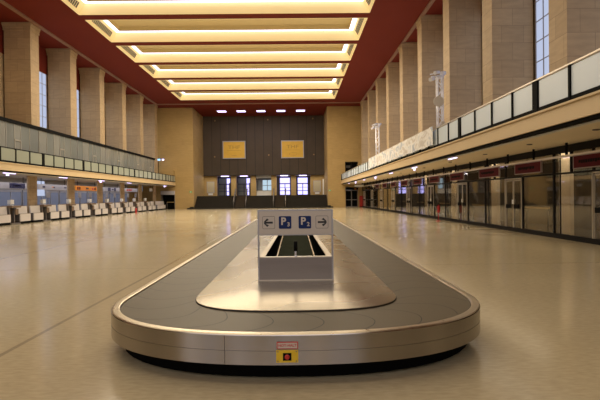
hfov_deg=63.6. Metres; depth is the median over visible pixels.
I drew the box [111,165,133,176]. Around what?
glass balustrade
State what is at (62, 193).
window
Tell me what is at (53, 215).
check-in counter
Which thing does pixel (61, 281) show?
floor
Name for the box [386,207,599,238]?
floor
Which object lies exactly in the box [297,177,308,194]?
door
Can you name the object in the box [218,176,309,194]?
wall
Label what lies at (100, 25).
grille
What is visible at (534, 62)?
wall
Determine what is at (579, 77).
glass balustrade
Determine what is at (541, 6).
window
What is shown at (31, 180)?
stone pilaster
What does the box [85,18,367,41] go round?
coffer
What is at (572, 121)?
balcony
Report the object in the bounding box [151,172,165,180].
glass balustrade
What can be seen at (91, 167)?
glass balustrade
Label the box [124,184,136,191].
overhead sign
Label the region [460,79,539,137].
glass balustrade
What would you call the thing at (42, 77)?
window
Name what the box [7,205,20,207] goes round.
countertop
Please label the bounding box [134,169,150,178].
glass balustrade
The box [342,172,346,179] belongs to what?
glass balustrade
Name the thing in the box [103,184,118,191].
overhead sign
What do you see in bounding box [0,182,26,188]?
overhead sign
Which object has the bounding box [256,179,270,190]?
window
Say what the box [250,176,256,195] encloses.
pier
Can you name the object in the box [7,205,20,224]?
check-in counter
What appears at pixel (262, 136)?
wall
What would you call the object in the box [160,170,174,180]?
parapet block
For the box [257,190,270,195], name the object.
countertop
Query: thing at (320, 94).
coffer
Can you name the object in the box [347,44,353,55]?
grille
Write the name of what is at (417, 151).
glass balustrade
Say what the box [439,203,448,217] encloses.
grab rail
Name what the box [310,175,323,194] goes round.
pier
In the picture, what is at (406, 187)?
door
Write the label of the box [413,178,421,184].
hanging sign
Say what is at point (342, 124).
wall
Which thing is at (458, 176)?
hanging sign
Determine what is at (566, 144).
rail
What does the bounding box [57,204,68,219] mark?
check-in counter
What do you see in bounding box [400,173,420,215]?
window
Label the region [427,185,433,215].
door
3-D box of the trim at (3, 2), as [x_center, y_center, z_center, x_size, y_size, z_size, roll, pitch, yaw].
[-18.846,-12.541,28.217,0.280,0.099,73.000,-1,0,-1]
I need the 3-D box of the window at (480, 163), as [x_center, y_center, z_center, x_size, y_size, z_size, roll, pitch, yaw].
[9.122,-0.332,26.829,0.140,3.260,6.750,-1,0,-1]
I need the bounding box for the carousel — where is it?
[111,218,479,376]
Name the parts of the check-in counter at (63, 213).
panel, panel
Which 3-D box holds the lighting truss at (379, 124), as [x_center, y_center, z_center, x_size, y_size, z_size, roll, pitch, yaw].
[7.020,-4.832,44.241,1.143,4.512,1.000,-1,0,-1]
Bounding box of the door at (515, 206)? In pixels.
[505,178,521,228]
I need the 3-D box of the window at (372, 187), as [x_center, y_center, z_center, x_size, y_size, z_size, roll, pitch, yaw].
[8.795,-0.561,58.476,0.140,3.260,6.750,-1,0,-1]
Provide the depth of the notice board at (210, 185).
75.74 m
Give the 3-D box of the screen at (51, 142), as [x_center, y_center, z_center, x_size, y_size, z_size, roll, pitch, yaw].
[-18.681,-3.732,37.590,0.240,3.000,6.065,-1,0,-1]
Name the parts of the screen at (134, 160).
pane, pane, pane, rail, pane, pane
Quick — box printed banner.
[368,126,432,168]
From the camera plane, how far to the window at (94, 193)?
52.36 m
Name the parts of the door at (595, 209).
push plate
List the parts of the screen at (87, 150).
pane, pane, pane, rail, pane, pane, pane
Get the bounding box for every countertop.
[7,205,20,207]
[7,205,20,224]
[40,204,51,221]
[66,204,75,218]
[84,203,95,216]
[105,202,112,214]
[120,202,126,213]
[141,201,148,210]
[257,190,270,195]
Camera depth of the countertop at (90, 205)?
43.39 m
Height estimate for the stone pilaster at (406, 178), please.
3.260 m
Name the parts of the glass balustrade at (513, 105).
panel, post, panel, post, rail, handrail, panel, post, panel, post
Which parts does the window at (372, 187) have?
pane, pane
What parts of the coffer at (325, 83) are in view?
panel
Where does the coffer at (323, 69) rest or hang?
attached to the ceiling
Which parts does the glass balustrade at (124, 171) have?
panel, panel, panel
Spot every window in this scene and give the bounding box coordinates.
[0,177,22,205]
[22,179,59,210]
[39,71,46,128]
[59,181,87,209]
[77,90,79,137]
[87,183,109,202]
[109,184,127,202]
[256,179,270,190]
[345,162,357,171]
[361,183,368,207]
[368,181,377,208]
[376,179,388,210]
[387,177,402,212]
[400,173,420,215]
[418,169,447,219]
[444,161,489,226]
[484,148,561,237]
[535,0,548,78]
[552,139,599,244]
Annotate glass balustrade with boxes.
[0,146,42,165]
[42,153,82,170]
[82,160,111,174]
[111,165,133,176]
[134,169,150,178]
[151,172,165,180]
[165,174,174,181]
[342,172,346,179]
[346,169,351,177]
[352,166,358,175]
[359,161,367,173]
[380,159,395,166]
[396,149,420,160]
[421,116,461,151]
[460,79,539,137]
[537,48,599,110]
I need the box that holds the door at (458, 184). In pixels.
[457,182,467,220]
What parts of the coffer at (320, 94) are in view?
panel, edge moulding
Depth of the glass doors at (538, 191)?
27.47 m
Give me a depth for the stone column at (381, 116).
52.01 m
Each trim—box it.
[0,0,156,104]
[157,102,359,104]
[360,0,434,101]
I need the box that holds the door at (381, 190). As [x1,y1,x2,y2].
[380,189,382,208]
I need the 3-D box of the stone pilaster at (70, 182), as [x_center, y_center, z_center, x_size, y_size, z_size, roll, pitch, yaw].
[-19.169,-0.112,40.539,0.100,3.269,1.170,-1,0,-1]
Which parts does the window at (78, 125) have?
pane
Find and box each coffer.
[61,0,374,14]
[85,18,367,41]
[116,44,356,61]
[139,63,348,77]
[157,78,342,89]
[171,82,337,99]
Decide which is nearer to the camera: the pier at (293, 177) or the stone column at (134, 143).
the stone column at (134, 143)
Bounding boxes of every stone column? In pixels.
[1,22,40,126]
[46,48,77,136]
[78,68,104,144]
[104,83,126,150]
[126,94,143,154]
[143,104,157,172]
[360,100,367,164]
[367,90,375,159]
[375,78,386,153]
[385,62,399,148]
[398,42,417,141]
[416,15,442,132]
[443,0,481,122]
[482,0,532,104]
[549,0,599,74]
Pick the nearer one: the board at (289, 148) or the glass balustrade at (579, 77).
the glass balustrade at (579, 77)
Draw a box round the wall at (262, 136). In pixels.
[203,115,323,175]
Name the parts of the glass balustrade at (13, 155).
panel, handrail, rail, panel, panel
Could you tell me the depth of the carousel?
4.83 m
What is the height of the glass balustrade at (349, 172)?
0.900 m
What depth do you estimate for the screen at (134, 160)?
55.48 m
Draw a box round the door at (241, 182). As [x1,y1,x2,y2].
[237,177,250,195]
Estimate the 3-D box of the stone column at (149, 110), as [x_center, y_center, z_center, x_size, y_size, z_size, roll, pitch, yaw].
[-20.397,-7.630,65.509,2.070,10.425,1.340,-1,0,-1]
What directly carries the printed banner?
hanging from the glass balustrade at (393, 160)
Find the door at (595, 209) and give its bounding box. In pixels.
[592,171,599,238]
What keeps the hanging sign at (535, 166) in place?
hanging from the rail at (566, 144)
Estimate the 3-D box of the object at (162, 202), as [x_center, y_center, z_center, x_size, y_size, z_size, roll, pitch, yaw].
[-19.052,0.733,66.889,0.555,1.190,1.550,-1,0,-1]
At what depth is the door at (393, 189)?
46.05 m
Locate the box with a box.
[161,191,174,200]
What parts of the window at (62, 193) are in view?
pane, frame, panel, pane, pane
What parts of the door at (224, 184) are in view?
pane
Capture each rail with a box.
[362,143,599,186]
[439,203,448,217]
[472,204,484,220]
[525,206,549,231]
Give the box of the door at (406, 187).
[406,187,411,212]
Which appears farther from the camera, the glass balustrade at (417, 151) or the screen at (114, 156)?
the screen at (114, 156)
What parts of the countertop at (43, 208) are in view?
leg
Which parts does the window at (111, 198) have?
pane, pane, panel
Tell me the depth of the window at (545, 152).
19.36 m
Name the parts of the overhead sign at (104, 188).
panel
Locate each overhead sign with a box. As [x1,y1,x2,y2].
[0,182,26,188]
[37,180,66,189]
[75,181,96,190]
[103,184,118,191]
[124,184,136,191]
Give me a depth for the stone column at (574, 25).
15.91 m
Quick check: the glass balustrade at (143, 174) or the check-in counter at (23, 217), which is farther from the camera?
the glass balustrade at (143, 174)
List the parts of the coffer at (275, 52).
panel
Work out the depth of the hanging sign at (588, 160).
14.71 m
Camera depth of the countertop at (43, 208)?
35.39 m
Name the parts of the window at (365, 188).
pane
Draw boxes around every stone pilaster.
[27,176,36,212]
[67,179,74,203]
[97,181,102,208]
[120,183,124,201]
[138,184,141,201]
[153,186,155,204]
[392,187,394,209]
[406,178,408,211]
[425,175,428,214]
[451,171,456,218]
[491,163,499,224]
[559,152,573,234]
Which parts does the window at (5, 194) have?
pane, frame, panel, pane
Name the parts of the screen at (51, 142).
pane, pane, pane, rail, pane, pane, pane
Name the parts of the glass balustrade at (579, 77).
panel, handrail, rail, post, panel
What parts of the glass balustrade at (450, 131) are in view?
panel, rail, panel, handrail, panel, post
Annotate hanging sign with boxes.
[401,180,407,185]
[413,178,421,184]
[429,175,439,182]
[450,172,463,180]
[479,167,499,177]
[514,160,542,174]
[573,152,599,168]
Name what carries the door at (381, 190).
attached to the window at (385, 180)
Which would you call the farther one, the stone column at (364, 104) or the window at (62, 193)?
the stone column at (364, 104)
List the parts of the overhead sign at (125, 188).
panel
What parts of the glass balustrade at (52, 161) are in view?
post, panel, panel, handrail, rail, panel, panel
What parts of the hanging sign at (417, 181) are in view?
panel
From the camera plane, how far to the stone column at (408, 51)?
39.96 m
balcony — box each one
[0,162,175,185]
[341,90,599,183]
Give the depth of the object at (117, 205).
50.03 m
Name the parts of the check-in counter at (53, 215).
panel, panel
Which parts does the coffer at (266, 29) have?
panel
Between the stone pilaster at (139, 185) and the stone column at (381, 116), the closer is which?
the stone column at (381, 116)
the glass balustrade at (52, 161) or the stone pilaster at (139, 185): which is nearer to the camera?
the glass balustrade at (52, 161)
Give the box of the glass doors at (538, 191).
[386,159,599,230]
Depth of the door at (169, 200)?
68.61 m
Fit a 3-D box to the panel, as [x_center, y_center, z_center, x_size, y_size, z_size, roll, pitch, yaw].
[-5.727,-3.671,76.520,2.400,0.449,0.400,-1,0,-1]
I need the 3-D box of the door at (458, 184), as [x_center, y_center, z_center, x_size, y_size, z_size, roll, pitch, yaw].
[9.095,0.151,27.097,0.120,2.250,1.600,-1,0,-1]
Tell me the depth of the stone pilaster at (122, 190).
52.49 m
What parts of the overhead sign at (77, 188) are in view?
panel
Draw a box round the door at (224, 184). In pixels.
[218,178,230,195]
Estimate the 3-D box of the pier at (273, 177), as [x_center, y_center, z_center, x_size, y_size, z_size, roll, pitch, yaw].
[-4.085,-2.314,76.397,0.850,3.199,0.900,-1,0,-1]
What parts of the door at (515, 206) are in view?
push plate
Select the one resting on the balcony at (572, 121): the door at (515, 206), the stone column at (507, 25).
the stone column at (507, 25)
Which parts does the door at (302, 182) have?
pane, pane, pane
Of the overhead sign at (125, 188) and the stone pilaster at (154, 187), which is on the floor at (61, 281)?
the stone pilaster at (154, 187)
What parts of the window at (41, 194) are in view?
pane, pane, frame, bright pane, panel, pane, pane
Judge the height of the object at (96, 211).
1.190 m
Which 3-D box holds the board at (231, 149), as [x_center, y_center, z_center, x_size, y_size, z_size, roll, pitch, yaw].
[-10.242,-7.786,75.229,3.560,2.760,0.210,-1,0,-1]
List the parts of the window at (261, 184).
pane, pane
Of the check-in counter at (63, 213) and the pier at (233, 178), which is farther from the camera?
the pier at (233, 178)
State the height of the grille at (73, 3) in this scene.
0.360 m
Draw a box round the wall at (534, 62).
[481,0,535,104]
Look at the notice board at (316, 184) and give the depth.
75.93 m
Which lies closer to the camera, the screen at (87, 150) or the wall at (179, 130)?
the screen at (87, 150)
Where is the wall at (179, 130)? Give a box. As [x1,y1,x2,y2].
[142,108,203,208]
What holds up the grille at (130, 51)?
attached to the coffer at (275, 52)
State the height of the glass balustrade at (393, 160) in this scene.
0.900 m
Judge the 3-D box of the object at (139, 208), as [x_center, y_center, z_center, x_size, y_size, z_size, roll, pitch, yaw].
[-18.944,0.808,56.495,0.555,1.190,1.260,-1,0,-1]
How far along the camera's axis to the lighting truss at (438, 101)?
24.88 m
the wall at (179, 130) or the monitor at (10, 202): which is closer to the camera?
the monitor at (10, 202)
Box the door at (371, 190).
[371,190,372,206]
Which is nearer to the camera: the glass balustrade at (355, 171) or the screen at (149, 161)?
the glass balustrade at (355, 171)
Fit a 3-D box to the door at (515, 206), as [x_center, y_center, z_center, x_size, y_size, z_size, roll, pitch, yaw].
[9.161,0.197,20.768,0.120,2.250,1.600,-1,0,-1]
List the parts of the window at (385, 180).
pane, pane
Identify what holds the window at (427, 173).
on the floor at (61, 281)
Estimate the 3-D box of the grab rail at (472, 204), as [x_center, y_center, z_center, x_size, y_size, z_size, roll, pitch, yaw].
[9.936,0.764,26.770,0.060,1.050,2.000,-1,0,-1]
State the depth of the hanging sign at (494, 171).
22.06 m
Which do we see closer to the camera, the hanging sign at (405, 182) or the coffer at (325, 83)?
the hanging sign at (405, 182)
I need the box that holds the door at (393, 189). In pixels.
[391,188,394,209]
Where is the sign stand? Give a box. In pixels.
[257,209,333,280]
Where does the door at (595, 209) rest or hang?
attached to the window at (592, 144)
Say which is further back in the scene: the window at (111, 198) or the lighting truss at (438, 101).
the window at (111, 198)
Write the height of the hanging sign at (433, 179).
0.430 m
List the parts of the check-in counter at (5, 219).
panel, panel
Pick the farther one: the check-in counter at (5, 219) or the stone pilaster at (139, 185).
the stone pilaster at (139, 185)
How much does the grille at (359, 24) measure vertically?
0.360 m
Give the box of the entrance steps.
[187,188,332,208]
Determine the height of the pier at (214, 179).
3.199 m
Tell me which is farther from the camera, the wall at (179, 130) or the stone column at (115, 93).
the wall at (179, 130)
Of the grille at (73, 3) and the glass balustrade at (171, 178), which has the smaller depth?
the grille at (73, 3)
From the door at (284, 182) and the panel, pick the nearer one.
the panel
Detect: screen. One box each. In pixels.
[0,116,39,165]
[38,127,77,170]
[77,137,106,173]
[105,145,127,176]
[127,151,145,177]
[145,156,154,172]
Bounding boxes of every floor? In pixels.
[0,207,599,399]
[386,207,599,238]
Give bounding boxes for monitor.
[7,200,13,205]
[40,199,45,204]
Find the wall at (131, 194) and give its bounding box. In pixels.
[127,186,137,204]
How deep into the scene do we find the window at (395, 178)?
45.22 m
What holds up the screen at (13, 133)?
on the balcony at (22, 171)
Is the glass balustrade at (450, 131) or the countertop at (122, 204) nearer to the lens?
the glass balustrade at (450, 131)
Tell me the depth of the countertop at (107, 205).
47.39 m
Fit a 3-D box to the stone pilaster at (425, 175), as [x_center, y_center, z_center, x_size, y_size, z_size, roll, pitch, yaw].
[9.688,-0.413,36.950,0.140,3.260,0.720,-1,0,-1]
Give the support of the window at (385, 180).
on the floor at (61, 281)
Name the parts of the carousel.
label plate, island plate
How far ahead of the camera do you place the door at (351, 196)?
68.56 m
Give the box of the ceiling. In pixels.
[0,0,442,116]
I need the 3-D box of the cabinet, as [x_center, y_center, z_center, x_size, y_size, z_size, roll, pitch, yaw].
[8.492,0.206,67.487,0.400,1.600,0.315,-1,0,-1]
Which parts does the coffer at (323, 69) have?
panel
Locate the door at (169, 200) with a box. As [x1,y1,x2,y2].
[162,195,174,208]
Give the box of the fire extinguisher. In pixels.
[436,203,439,220]
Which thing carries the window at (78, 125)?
in the wall at (43, 58)
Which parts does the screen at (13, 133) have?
pane, pane, pane, door frame, rail, pane, pane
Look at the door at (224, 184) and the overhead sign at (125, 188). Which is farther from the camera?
the door at (224, 184)
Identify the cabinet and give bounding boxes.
[359,196,362,206]
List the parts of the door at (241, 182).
pane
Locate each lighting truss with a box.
[371,123,381,154]
[429,71,445,127]
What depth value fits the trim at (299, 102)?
64.91 m
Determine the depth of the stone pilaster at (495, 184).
24.14 m
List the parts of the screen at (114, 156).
pane, pane, pane, rail, pane, pane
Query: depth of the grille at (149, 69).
48.49 m
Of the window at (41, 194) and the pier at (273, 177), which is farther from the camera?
the pier at (273, 177)
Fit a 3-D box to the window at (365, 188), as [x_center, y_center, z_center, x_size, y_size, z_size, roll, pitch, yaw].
[8.731,-0.606,64.751,0.140,3.260,6.640,-1,0,-1]
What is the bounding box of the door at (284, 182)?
[279,177,290,194]
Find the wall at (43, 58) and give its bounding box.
[0,22,105,144]
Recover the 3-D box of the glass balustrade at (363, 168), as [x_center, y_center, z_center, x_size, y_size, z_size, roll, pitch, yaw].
[6.034,-3.028,46.032,0.100,0.900,6.015,-1,0,-1]
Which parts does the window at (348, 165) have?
pane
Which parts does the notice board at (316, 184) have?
panel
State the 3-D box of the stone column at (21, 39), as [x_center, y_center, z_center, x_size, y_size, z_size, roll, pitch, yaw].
[-20.082,-7.410,35.012,2.070,10.425,1.340,-1,0,-1]
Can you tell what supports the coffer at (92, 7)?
attached to the ceiling
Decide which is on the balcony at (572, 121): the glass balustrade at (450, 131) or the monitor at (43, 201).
the glass balustrade at (450, 131)
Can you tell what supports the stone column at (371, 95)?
on the balcony at (572, 121)
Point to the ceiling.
(388, 22)
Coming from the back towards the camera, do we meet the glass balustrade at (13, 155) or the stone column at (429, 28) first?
the stone column at (429, 28)
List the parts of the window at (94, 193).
pane, frame, panel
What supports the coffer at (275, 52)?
attached to the ceiling
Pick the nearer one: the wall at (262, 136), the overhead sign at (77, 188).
the overhead sign at (77, 188)
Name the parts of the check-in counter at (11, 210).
leg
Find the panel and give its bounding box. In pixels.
[256,175,270,177]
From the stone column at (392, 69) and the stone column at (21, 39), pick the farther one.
the stone column at (392, 69)
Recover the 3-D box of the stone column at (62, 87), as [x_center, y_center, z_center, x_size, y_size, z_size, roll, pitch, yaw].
[-20.145,-7.454,41.111,2.070,10.425,1.340,-1,0,-1]
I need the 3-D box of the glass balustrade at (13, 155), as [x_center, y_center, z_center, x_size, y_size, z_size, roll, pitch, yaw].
[-17.090,-2.637,29.064,0.100,0.900,6.115,-1,0,-1]
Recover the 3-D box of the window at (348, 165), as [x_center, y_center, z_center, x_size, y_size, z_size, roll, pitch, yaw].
[7.251,-4.197,68.440,1.820,2.320,0.180,-1,0,-1]
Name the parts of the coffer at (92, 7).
panel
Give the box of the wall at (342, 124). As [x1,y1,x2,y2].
[324,106,361,206]
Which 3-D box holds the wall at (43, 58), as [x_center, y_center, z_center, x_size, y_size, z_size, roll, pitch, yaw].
[-21.392,-7.359,29.728,0.600,10.429,76.000,-1,0,-1]
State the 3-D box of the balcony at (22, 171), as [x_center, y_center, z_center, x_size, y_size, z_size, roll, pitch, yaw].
[-20.704,-1.871,29.777,7.450,0.560,75.985,-1,0,-1]
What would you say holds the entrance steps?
on the floor at (61, 281)
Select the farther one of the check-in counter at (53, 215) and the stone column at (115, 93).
the stone column at (115, 93)
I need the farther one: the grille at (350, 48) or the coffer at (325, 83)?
the coffer at (325, 83)
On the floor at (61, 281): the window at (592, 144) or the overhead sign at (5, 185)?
the window at (592, 144)
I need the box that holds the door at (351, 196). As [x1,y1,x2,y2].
[345,190,357,206]
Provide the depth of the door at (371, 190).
58.84 m
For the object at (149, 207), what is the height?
1.190 m
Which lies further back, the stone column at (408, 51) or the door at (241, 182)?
the door at (241, 182)
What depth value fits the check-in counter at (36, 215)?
34.00 m
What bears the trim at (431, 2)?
attached to the ceiling
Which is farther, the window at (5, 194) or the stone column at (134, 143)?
the stone column at (134, 143)
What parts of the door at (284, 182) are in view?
pane, pane, pane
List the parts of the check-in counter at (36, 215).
panel, panel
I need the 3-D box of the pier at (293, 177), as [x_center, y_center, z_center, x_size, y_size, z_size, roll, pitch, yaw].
[-1.010,-2.350,76.429,0.800,3.199,0.900,-1,0,-1]
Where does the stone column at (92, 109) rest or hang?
on the balcony at (22, 171)
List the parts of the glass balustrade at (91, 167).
post, panel, panel, rail, panel, panel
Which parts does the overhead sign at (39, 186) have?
panel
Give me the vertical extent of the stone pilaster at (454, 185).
3.260 m
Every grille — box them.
[68,0,78,7]
[92,20,111,36]
[121,46,136,57]
[143,65,154,73]
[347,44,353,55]
[355,18,363,34]
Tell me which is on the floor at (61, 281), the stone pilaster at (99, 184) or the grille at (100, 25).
the stone pilaster at (99, 184)
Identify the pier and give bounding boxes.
[204,176,217,195]
[231,176,236,195]
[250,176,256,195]
[271,175,276,194]
[291,175,295,194]
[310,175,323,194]
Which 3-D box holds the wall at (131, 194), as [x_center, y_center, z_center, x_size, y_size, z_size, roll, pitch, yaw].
[-22.372,-0.256,65.067,0.400,3.269,5.390,-1,0,-1]
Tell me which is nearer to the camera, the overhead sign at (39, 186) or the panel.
the overhead sign at (39, 186)
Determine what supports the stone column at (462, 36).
on the balcony at (572, 121)
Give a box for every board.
[207,182,213,194]
[222,141,245,158]
[281,140,303,157]
[313,181,320,193]
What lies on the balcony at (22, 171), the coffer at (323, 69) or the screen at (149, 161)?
the screen at (149, 161)
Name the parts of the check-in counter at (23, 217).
panel, panel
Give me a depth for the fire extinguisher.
29.33 m
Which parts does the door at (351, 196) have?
pane, pane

